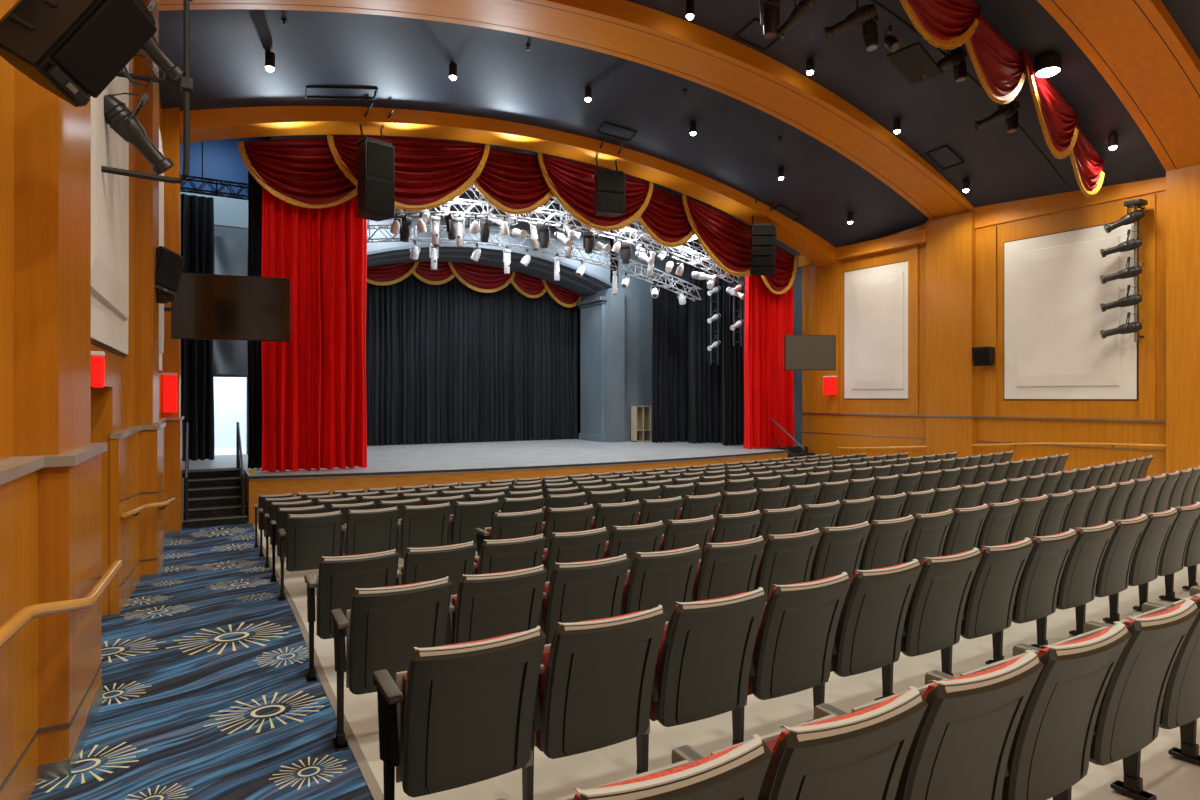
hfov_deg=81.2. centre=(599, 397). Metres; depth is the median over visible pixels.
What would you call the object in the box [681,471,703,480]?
seat
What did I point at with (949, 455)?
seat
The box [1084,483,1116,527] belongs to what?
seat
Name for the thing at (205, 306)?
television
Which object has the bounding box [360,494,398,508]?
seat
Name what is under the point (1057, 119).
swag
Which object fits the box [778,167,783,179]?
recessed light
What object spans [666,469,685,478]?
seat
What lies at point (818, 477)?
seat
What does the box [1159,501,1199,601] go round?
seat
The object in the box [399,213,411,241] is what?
stage light
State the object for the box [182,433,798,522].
stage
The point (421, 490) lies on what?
seat
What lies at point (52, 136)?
pillar
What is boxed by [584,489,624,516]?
seat
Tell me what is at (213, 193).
truss
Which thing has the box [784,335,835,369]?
television
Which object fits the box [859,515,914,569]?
seat
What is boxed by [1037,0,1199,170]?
arch
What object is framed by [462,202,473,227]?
stage light
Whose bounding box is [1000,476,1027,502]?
seat
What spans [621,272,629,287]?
stage light
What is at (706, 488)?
seat
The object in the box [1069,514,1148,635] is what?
seat
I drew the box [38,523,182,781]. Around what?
baseboard
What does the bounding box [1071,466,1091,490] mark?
seat
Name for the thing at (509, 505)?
seat
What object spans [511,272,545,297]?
swag
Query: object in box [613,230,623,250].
stage light
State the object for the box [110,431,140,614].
wall panel
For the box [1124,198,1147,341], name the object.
pole
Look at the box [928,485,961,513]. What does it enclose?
seat
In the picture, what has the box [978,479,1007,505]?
seat
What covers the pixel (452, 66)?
recessed light
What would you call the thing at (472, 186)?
lighting truss
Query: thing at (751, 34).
ceiling vent
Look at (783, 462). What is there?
seat
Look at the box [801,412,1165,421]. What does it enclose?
trim
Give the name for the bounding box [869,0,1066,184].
pipe
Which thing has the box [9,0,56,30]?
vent
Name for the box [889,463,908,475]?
seat
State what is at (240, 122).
arch
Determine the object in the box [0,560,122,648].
handrail
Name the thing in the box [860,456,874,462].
seat
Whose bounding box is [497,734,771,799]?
seat
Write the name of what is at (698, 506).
seat
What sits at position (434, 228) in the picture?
stage light
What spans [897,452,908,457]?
seat
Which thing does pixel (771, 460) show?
seat
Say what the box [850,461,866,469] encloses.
seat
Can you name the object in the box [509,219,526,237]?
stage light
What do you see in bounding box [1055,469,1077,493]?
seat
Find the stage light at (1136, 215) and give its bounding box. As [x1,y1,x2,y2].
[1104,204,1144,232]
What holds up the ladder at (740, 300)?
hanging from the ceiling at (658, 186)
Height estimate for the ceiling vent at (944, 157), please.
0.329 m
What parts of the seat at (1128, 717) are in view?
armrest, frame, frame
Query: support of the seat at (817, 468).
on the floor at (1166, 776)
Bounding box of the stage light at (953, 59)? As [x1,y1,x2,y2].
[921,44,964,80]
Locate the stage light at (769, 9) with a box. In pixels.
[760,0,779,38]
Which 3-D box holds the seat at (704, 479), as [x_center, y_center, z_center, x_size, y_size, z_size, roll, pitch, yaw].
[1.704,1.657,11.192,0.615,0.865,0.431,0,0,-34]
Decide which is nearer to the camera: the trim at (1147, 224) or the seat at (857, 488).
the seat at (857, 488)
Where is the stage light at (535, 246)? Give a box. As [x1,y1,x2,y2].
[529,220,538,249]
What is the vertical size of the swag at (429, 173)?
1.801 m
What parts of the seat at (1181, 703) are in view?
armrest, frame, frame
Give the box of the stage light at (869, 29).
[862,14,878,50]
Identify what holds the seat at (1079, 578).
on the floor at (1166, 776)
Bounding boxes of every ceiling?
[159,0,1199,247]
[301,135,713,233]
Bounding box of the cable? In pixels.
[121,54,156,87]
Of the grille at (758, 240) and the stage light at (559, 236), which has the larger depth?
the grille at (758, 240)
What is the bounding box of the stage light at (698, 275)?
[691,264,716,281]
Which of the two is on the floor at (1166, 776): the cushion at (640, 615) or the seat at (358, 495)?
the seat at (358, 495)
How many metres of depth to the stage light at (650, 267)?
20.03 m
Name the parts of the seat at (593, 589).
seat, frame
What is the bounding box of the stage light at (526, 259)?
[521,249,530,266]
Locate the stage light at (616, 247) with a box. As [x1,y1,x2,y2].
[611,236,620,253]
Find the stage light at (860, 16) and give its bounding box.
[824,0,876,40]
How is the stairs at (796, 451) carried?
on the floor at (1166, 776)
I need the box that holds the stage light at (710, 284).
[706,272,716,288]
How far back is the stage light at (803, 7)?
10.96 m
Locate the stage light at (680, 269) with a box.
[675,260,683,275]
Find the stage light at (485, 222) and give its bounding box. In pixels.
[480,216,491,242]
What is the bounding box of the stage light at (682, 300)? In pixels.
[678,288,685,304]
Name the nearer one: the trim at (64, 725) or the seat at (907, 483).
the trim at (64, 725)
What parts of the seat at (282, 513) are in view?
armrest, frame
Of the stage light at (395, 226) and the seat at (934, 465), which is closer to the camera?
the seat at (934, 465)
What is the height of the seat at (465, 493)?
0.865 m
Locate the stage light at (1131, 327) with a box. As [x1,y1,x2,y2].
[1100,312,1143,338]
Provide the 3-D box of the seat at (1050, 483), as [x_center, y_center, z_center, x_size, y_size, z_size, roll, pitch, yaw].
[6.175,1.462,9.824,0.615,0.865,0.431,0,0,-37]
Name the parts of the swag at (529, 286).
gold trim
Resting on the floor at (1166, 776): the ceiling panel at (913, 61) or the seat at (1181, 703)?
the seat at (1181, 703)
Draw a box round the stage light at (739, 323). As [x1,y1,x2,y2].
[730,314,744,330]
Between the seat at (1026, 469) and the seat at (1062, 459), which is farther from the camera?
the seat at (1062, 459)
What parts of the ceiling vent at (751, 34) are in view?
plate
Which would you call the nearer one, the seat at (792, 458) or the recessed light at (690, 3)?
the recessed light at (690, 3)
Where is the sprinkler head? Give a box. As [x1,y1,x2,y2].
[281,18,286,25]
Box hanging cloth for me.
[213,236,247,374]
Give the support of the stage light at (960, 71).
hanging from the pipe
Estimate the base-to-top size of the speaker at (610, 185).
1.704 m
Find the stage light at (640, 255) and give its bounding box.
[635,244,653,264]
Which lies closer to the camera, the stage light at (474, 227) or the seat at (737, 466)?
the seat at (737, 466)
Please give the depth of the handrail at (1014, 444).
16.50 m
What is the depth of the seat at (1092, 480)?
10.64 m
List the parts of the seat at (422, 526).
frame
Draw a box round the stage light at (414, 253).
[410,240,419,259]
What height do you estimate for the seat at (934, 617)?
0.865 m
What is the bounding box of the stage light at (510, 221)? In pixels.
[509,214,516,224]
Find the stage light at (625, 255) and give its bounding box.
[620,241,631,263]
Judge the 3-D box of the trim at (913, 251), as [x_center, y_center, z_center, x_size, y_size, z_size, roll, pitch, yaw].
[8.486,-1.870,18.952,0.050,4.660,0.284,0,0,-34]
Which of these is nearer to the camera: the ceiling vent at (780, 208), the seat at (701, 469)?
the seat at (701, 469)
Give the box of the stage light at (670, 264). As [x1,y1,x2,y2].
[665,253,676,272]
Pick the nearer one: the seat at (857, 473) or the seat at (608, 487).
the seat at (608, 487)
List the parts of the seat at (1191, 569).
frame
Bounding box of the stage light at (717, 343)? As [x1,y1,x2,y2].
[707,335,722,350]
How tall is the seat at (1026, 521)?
0.865 m
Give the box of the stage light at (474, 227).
[469,215,479,233]
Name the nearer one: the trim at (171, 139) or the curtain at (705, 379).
the trim at (171, 139)
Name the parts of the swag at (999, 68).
gold trim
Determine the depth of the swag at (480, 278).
23.86 m
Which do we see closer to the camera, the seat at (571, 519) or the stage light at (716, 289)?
the seat at (571, 519)
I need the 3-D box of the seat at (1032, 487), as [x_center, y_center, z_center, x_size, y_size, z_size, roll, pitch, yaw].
[5.732,1.462,9.499,0.616,0.865,0.431,0,0,-36]
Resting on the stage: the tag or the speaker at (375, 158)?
the tag
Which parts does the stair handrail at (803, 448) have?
rail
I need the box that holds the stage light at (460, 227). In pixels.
[456,213,464,247]
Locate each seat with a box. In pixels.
[254,493,293,547]
[259,496,302,556]
[264,500,312,567]
[270,505,325,582]
[278,511,345,600]
[297,491,329,500]
[304,549,400,682]
[306,493,341,505]
[317,497,356,512]
[330,501,374,525]
[330,576,454,751]
[333,489,364,497]
[340,506,400,555]
[345,491,379,502]
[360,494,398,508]
[367,486,397,495]
[373,626,545,799]
[378,498,421,518]
[383,489,415,499]
[396,502,451,558]
[396,541,476,594]
[400,485,428,492]
[401,491,437,505]
[418,486,449,496]
[424,495,464,514]
[431,483,458,490]
[440,489,474,501]
[446,564,546,644]
[448,499,499,550]
[452,484,481,494]
[461,481,487,487]
[467,492,505,510]
[473,533,545,574]
[474,508,543,555]
[476,486,509,497]
[484,482,512,490]
[489,479,514,487]
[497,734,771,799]
[498,495,544,512]
[507,489,543,497]
[511,484,542,491]
[514,480,541,485]
[517,477,540,481]
[522,605,667,799]
[541,504,594,548]
[542,475,565,484]
[542,478,568,489]
[542,527,607,581]
[542,554,629,644]
[543,482,573,495]
[543,486,578,506]
[543,492,585,521]
[567,473,588,481]
[570,476,594,486]
[574,479,602,492]
[580,484,611,502]
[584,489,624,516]
[590,472,610,479]
[590,500,640,540]
[596,474,619,484]
[603,477,629,489]
[603,521,664,569]
[612,470,632,478]
[613,481,643,498]
[620,473,642,482]
[622,544,701,621]
[623,486,660,511]
[631,475,655,487]
[633,469,652,476]
[636,496,682,533]
[636,587,767,774]
[644,471,665,479]
[644,479,672,495]
[653,467,671,474]
[656,473,680,484]
[659,483,694,507]
[659,515,714,559]
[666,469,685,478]
[672,466,689,472]
[672,686,927,799]
[673,477,699,492]
[678,492,721,527]
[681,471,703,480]
[687,468,705,473]
[690,464,707,469]
[692,480,725,502]
[693,536,764,600]
[700,474,725,482]
[704,470,725,475]
[707,466,724,470]
[708,463,723,466]
[710,510,761,542]
[716,489,757,520]
[721,477,754,499]
[724,462,739,467]
[724,472,749,488]
[725,465,742,473]
[725,468,745,479]
[732,572,851,744]
[740,460,754,465]
[743,463,759,470]
[746,466,765,477]
[750,470,772,482]
[752,475,781,497]
[753,486,790,521]
[754,459,768,463]
[754,528,821,601]
[755,505,802,548]
[760,462,775,466]
[765,465,783,471]
[768,458,782,462]
[772,468,793,476]
[776,460,790,465]
[779,473,806,487]
[782,457,794,460]
[783,463,801,469]
[786,483,820,508]
[791,459,805,463]
[793,467,813,474]
[795,456,806,459]
[796,500,840,532]
[801,461,817,467]
[804,471,829,484]
[805,458,818,462]
[807,455,818,458]
[810,521,870,580]
[813,465,832,472]
[813,559,921,719]
[814,650,1043,799]
[816,480,849,503]
[817,460,832,465]
[818,453,829,457]
[819,456,831,460]
[828,469,851,481]
[832,455,843,460]
[832,459,847,465]
[832,463,850,469]
[834,496,875,526]
[844,454,855,459]
[844,477,874,499]
[847,457,861,463]
[849,466,872,481]
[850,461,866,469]
[855,453,866,457]
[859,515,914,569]
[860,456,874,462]
[866,460,882,467]
[869,492,906,524]
[870,465,891,477]
[870,474,898,498]
[873,455,886,460]
[875,548,982,699]
[881,458,896,465]
[885,453,897,459]
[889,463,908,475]
[894,472,921,494]
[896,457,910,463]
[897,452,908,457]
[900,489,935,517]
[902,509,954,563]
[906,461,925,473]
[910,456,923,462]
[916,470,941,491]
[922,454,935,461]
[922,459,940,472]
[925,621,1131,799]
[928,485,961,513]
[934,453,946,459]
[937,467,960,487]
[938,458,955,470]
[941,538,1033,674]
[942,504,989,555]
[945,452,956,458]
[952,456,968,468]
[954,482,985,509]
[955,465,978,486]
[966,455,981,466]
[973,463,994,483]
[977,499,1020,550]
[978,453,992,465]
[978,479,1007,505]
[985,529,1077,664]
[989,461,1009,481]
[990,452,1003,463]
[1000,451,1013,462]
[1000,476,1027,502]
[1004,460,1023,479]
[1008,494,1048,543]
[1013,598,1199,799]
[1018,458,1035,477]
[1020,474,1045,499]
[1030,521,1116,648]
[1031,456,1047,475]
[1036,490,1073,537]
[1038,471,1062,496]
[1042,455,1058,473]
[1053,453,1068,472]
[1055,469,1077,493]
[1061,486,1096,532]
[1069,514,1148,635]
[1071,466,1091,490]
[1083,595,1199,799]
[1084,464,1104,488]
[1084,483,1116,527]
[1097,462,1115,485]
[1103,507,1178,622]
[1104,479,1135,523]
[1108,460,1126,484]
[1119,458,1136,481]
[1123,476,1151,519]
[1129,457,1144,480]
[1133,502,1199,610]
[1138,455,1152,478]
[1140,473,1166,515]
[1142,586,1199,764]
[1155,471,1180,512]
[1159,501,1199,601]
[1168,468,1192,509]
[1181,466,1199,506]
[1182,565,1195,589]
[1189,586,1199,595]
[1191,476,1199,504]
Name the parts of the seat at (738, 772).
armrest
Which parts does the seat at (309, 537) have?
armrest, frame, frame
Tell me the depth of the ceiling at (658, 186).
20.47 m
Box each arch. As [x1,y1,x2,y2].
[159,0,974,219]
[179,106,840,266]
[367,244,624,441]
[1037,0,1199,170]
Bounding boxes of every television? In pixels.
[164,273,289,341]
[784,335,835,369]
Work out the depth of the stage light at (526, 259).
19.54 m
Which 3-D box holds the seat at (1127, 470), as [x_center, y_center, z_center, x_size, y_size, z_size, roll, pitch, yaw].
[8.773,1.462,11.847,0.615,0.865,0.431,0,0,-39]
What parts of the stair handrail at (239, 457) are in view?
post, rail, rail, newel post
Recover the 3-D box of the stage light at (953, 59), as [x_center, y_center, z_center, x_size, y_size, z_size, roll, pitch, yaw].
[6.332,-6.258,12.990,0.770,0.651,0.323,0,0,16]
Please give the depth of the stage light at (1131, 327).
14.47 m
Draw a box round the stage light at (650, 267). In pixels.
[647,248,655,276]
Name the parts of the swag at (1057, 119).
gold trim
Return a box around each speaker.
[0,0,156,107]
[155,246,184,303]
[356,102,394,221]
[593,139,625,216]
[750,198,775,275]
[971,346,994,365]
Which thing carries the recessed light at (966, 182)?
in the ceiling at (735, 144)
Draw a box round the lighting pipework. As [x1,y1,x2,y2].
[101,0,192,182]
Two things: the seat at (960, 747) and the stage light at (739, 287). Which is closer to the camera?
the seat at (960, 747)
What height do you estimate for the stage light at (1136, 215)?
0.603 m
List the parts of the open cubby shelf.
panel, panel, panel, panel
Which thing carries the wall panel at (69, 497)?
attached to the wall at (113, 405)
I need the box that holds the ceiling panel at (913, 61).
[887,42,942,84]
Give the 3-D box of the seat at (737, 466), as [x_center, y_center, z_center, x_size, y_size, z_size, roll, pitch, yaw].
[2.747,1.859,14.948,0.615,0.865,0.431,0,0,-37]
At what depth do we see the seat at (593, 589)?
4.12 m
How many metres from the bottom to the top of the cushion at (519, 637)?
0.507 m
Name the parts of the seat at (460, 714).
armrest, armrest, frame, seat, frame, armrest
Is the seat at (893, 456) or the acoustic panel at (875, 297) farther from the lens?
the acoustic panel at (875, 297)
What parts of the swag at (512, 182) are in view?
gold trim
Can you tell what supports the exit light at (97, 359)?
attached to the wall at (113, 405)
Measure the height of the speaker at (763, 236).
2.053 m
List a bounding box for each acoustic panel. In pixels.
[91,63,128,357]
[159,129,163,372]
[844,260,907,399]
[1004,220,1138,400]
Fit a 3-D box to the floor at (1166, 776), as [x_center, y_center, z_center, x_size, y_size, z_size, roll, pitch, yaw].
[3.962,1.829,9.117,20.000,1.242,20.200,0,0,-30]
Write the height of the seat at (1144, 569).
0.865 m
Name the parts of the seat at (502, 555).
seat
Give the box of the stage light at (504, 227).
[499,217,509,235]
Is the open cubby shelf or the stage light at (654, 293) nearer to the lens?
the stage light at (654, 293)
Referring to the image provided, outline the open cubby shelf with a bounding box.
[631,406,650,441]
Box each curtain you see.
[181,194,214,460]
[247,172,261,468]
[261,187,366,471]
[366,274,577,445]
[652,279,688,442]
[688,242,722,443]
[722,271,743,445]
[744,275,794,448]
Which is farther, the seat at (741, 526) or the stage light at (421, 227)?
the stage light at (421, 227)
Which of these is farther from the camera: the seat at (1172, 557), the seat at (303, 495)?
the seat at (303, 495)
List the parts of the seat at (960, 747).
armrest, armrest, frame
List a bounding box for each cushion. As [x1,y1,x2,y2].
[376,580,432,587]
[437,631,524,646]
[479,568,528,574]
[555,557,612,565]
[557,610,646,628]
[573,743,744,799]
[671,591,751,615]
[768,576,834,599]
[771,693,904,755]
[851,562,908,582]
[921,551,968,564]
[923,655,1023,698]
[980,540,1022,551]
[1031,531,1066,541]
[1037,626,1112,657]
[1124,603,1182,626]
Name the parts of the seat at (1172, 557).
frame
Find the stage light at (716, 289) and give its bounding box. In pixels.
[707,281,721,295]
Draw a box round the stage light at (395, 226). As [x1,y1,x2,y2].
[390,213,400,233]
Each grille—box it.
[53,0,156,97]
[367,141,393,179]
[367,178,393,215]
[599,172,623,191]
[599,192,624,212]
[752,267,773,274]
[753,247,774,254]
[753,257,774,264]
[754,226,774,234]
[754,236,774,244]
[973,349,988,363]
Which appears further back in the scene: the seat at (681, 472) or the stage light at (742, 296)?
the stage light at (742, 296)
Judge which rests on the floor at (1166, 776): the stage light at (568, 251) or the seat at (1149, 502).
the seat at (1149, 502)
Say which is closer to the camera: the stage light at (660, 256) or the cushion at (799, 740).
the cushion at (799, 740)
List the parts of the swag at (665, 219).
gold trim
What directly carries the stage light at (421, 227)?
hanging from the lighting truss at (414, 213)
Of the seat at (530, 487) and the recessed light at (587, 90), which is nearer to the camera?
the seat at (530, 487)
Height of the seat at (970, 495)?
0.865 m
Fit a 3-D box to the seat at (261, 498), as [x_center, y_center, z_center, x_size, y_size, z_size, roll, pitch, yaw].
[-5.216,1.957,11.247,0.615,0.865,0.431,0,0,-29]
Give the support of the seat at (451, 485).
on the floor at (1166, 776)
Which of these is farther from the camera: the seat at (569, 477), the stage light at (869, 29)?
the seat at (569, 477)
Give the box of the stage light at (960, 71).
[950,46,966,81]
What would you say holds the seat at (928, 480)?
on the floor at (1166, 776)
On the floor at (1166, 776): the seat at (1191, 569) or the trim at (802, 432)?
the seat at (1191, 569)
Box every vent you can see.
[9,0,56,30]
[305,86,377,99]
[596,121,637,141]
[735,18,784,50]
[773,204,800,220]
[926,145,963,169]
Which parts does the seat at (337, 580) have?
armrest, frame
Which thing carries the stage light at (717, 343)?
attached to the ladder at (711, 301)
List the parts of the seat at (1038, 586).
frame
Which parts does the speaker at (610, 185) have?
hanging arm, rigging frame, hanging arm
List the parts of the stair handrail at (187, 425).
newel post, rail, post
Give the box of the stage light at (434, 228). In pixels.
[429,213,440,246]
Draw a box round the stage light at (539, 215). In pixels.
[534,213,545,234]
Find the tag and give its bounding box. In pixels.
[249,469,255,473]
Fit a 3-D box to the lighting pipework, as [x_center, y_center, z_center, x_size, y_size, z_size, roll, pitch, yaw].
[-3.610,-2.999,5.547,0.662,2.603,0.421,0,0,-30]
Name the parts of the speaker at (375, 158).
hanging arm, rigging frame, hanging arm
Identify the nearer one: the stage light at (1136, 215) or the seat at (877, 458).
the stage light at (1136, 215)
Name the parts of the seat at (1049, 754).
armrest, frame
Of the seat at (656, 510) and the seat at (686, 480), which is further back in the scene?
the seat at (686, 480)
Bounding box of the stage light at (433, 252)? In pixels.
[429,243,438,270]
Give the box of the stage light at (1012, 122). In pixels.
[1004,100,1019,132]
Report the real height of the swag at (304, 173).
1.768 m
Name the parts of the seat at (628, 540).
seat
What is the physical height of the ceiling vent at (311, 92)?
0.372 m
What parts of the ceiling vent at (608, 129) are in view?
plate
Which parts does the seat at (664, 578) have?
seat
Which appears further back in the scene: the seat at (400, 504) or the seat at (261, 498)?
the seat at (261, 498)
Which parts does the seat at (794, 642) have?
frame, seat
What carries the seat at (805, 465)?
on the floor at (1166, 776)
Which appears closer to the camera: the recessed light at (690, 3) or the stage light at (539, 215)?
the recessed light at (690, 3)
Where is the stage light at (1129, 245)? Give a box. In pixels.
[1100,229,1143,257]
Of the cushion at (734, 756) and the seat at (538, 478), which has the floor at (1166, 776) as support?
the seat at (538, 478)
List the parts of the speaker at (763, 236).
rigging frame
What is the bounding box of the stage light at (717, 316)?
[707,308,722,322]
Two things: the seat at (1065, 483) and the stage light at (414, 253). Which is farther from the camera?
the stage light at (414, 253)
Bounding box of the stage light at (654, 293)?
[651,282,658,297]
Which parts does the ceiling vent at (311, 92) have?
plate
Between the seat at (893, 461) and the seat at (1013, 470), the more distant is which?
the seat at (893, 461)
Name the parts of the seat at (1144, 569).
frame, frame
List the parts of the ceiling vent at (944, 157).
plate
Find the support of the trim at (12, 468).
attached to the wall at (113, 405)
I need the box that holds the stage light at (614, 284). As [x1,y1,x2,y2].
[612,268,617,294]
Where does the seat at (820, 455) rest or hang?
on the floor at (1166, 776)
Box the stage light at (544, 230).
[538,222,549,247]
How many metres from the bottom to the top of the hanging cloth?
3.600 m
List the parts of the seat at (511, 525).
frame, armrest, seat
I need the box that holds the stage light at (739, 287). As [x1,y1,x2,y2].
[730,278,744,293]
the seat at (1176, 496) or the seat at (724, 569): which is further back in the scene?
the seat at (1176, 496)
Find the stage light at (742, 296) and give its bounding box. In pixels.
[726,280,744,299]
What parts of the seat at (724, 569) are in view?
seat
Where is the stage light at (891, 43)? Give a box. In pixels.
[884,25,900,52]
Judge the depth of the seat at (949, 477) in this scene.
10.38 m
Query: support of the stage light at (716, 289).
attached to the ladder at (711, 301)
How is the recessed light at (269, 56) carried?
in the ceiling at (735, 144)
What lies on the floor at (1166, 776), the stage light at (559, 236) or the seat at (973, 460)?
the seat at (973, 460)
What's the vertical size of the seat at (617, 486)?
0.865 m
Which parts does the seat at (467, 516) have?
seat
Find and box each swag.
[237,138,357,208]
[327,135,489,210]
[367,262,418,285]
[412,262,454,284]
[448,262,515,292]
[473,148,552,214]
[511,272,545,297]
[537,153,653,231]
[542,279,581,306]
[638,187,694,247]
[681,194,770,276]
[761,245,797,293]
[899,0,981,49]
[964,16,1025,104]
[1021,48,1078,158]
[1069,125,1104,197]
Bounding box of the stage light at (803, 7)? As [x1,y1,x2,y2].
[777,0,814,39]
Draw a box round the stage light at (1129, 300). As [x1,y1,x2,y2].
[1100,285,1143,311]
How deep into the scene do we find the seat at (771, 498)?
8.21 m
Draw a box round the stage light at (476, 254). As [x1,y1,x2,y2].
[471,243,480,260]
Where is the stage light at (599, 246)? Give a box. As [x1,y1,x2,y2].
[593,234,610,251]
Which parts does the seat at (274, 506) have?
frame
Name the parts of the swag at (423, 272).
gold trim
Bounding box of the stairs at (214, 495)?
[183,468,246,528]
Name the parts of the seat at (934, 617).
frame, frame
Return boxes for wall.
[0,0,161,615]
[181,136,270,453]
[182,235,617,477]
[214,377,245,447]
[271,135,713,440]
[367,184,609,281]
[714,207,801,444]
[802,190,1165,477]
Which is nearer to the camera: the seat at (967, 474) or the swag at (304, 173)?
the seat at (967, 474)
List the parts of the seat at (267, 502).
frame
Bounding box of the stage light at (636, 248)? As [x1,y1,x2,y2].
[634,237,647,253]
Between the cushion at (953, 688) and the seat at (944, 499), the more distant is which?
the seat at (944, 499)
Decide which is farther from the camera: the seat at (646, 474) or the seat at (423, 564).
the seat at (646, 474)
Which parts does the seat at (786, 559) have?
seat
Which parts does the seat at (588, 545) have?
seat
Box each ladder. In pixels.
[710,275,718,364]
[733,216,741,345]
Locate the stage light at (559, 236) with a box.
[554,224,571,246]
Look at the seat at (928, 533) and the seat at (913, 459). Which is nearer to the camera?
the seat at (928, 533)
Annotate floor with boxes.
[214,447,247,455]
[247,520,1199,799]
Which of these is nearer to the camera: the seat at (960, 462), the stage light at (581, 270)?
the seat at (960, 462)
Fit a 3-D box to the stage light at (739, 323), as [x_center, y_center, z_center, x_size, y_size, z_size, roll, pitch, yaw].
[4.182,-2.287,21.250,0.262,0.527,0.623,0,0,44]
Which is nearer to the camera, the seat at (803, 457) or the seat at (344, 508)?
the seat at (344, 508)
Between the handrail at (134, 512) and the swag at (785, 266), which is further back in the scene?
the swag at (785, 266)
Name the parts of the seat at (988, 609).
frame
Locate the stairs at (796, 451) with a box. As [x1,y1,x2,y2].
[767,446,814,457]
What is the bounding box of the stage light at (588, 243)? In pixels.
[583,230,594,253]
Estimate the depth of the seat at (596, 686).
2.80 m
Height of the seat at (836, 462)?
0.865 m
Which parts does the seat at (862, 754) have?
armrest, seat, armrest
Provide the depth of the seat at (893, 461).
13.91 m
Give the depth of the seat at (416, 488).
12.15 m
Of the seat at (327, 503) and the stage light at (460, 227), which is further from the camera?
the stage light at (460, 227)
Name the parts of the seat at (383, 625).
armrest, armrest, frame, frame, armrest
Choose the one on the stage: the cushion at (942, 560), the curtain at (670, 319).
the curtain at (670, 319)
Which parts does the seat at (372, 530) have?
frame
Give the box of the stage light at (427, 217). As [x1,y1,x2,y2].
[421,208,431,222]
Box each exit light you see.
[91,351,104,386]
[161,373,176,411]
[823,376,836,393]
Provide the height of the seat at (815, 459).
0.865 m
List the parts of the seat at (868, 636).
frame, seat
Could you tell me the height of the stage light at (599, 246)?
0.574 m
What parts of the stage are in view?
panel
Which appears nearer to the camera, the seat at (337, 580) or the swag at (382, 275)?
the seat at (337, 580)
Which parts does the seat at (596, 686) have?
frame, seat, frame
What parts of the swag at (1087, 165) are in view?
gold trim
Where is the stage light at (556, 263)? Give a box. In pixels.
[553,254,560,281]
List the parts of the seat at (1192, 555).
frame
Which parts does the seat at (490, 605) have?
seat, frame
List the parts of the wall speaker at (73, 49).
plate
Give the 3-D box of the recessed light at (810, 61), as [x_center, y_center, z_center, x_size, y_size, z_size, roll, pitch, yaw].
[4.207,-6.644,14.024,0.150,0.345,0.150,0,0,-30]
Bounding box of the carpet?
[28,523,373,799]
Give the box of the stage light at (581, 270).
[576,260,585,276]
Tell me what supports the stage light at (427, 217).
hanging from the lighting truss at (472, 186)
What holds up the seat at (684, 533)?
on the floor at (1166, 776)
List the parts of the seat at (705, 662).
frame, seat, frame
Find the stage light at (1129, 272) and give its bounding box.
[1100,257,1144,283]
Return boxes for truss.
[181,138,249,199]
[367,135,701,301]
[379,135,722,272]
[394,136,744,290]
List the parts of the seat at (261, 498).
frame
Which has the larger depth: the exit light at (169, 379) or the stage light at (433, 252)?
the stage light at (433, 252)
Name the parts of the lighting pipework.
stage light, stage light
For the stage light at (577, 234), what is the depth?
19.26 m
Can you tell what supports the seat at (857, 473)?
on the floor at (1166, 776)
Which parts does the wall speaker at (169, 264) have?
plate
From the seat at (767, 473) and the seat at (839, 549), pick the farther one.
the seat at (767, 473)
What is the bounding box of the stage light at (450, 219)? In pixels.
[444,211,456,239]
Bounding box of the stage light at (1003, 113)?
[974,99,1016,130]
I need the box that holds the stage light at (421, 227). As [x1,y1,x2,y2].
[416,213,426,232]
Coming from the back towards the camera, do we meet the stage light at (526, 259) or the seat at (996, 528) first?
the stage light at (526, 259)
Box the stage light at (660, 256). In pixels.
[657,246,666,259]
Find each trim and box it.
[0,442,106,484]
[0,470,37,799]
[0,661,101,791]
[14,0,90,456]
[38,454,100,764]
[110,417,166,438]
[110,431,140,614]
[119,489,164,587]
[136,0,158,424]
[141,428,162,574]
[162,108,180,416]
[163,421,164,540]
[165,420,181,530]
[167,416,183,419]
[253,523,383,799]
[799,229,925,266]
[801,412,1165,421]
[802,432,1165,451]
[831,263,838,412]
[908,245,918,414]
[923,415,976,417]
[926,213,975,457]
[975,177,1165,227]
[984,226,996,416]
[1139,194,1155,419]
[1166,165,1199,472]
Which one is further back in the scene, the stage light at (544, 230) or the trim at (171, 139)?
the stage light at (544, 230)
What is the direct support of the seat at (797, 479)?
on the floor at (1166, 776)
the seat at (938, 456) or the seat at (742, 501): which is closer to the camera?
the seat at (742, 501)
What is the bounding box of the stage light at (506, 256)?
[502,246,510,273]
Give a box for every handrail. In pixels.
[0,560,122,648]
[121,497,174,516]
[184,422,188,528]
[236,422,244,515]
[771,418,804,456]
[838,443,1165,449]
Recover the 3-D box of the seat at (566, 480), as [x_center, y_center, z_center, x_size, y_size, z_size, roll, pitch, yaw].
[-0.856,1.859,12.444,0.616,0.865,0.431,0,0,-33]
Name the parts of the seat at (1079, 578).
frame, frame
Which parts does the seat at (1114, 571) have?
frame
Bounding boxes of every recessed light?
[265,50,274,71]
[449,62,456,79]
[584,85,590,101]
[686,0,693,19]
[690,121,695,135]
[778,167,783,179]
[806,57,813,74]
[847,212,852,223]
[893,118,900,133]
[963,178,969,192]
[1035,54,1061,77]
[1108,132,1117,149]
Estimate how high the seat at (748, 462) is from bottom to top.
0.865 m
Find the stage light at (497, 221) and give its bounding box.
[482,206,507,225]
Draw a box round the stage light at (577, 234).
[556,215,580,238]
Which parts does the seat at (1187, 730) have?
armrest, frame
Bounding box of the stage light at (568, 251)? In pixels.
[565,226,574,257]

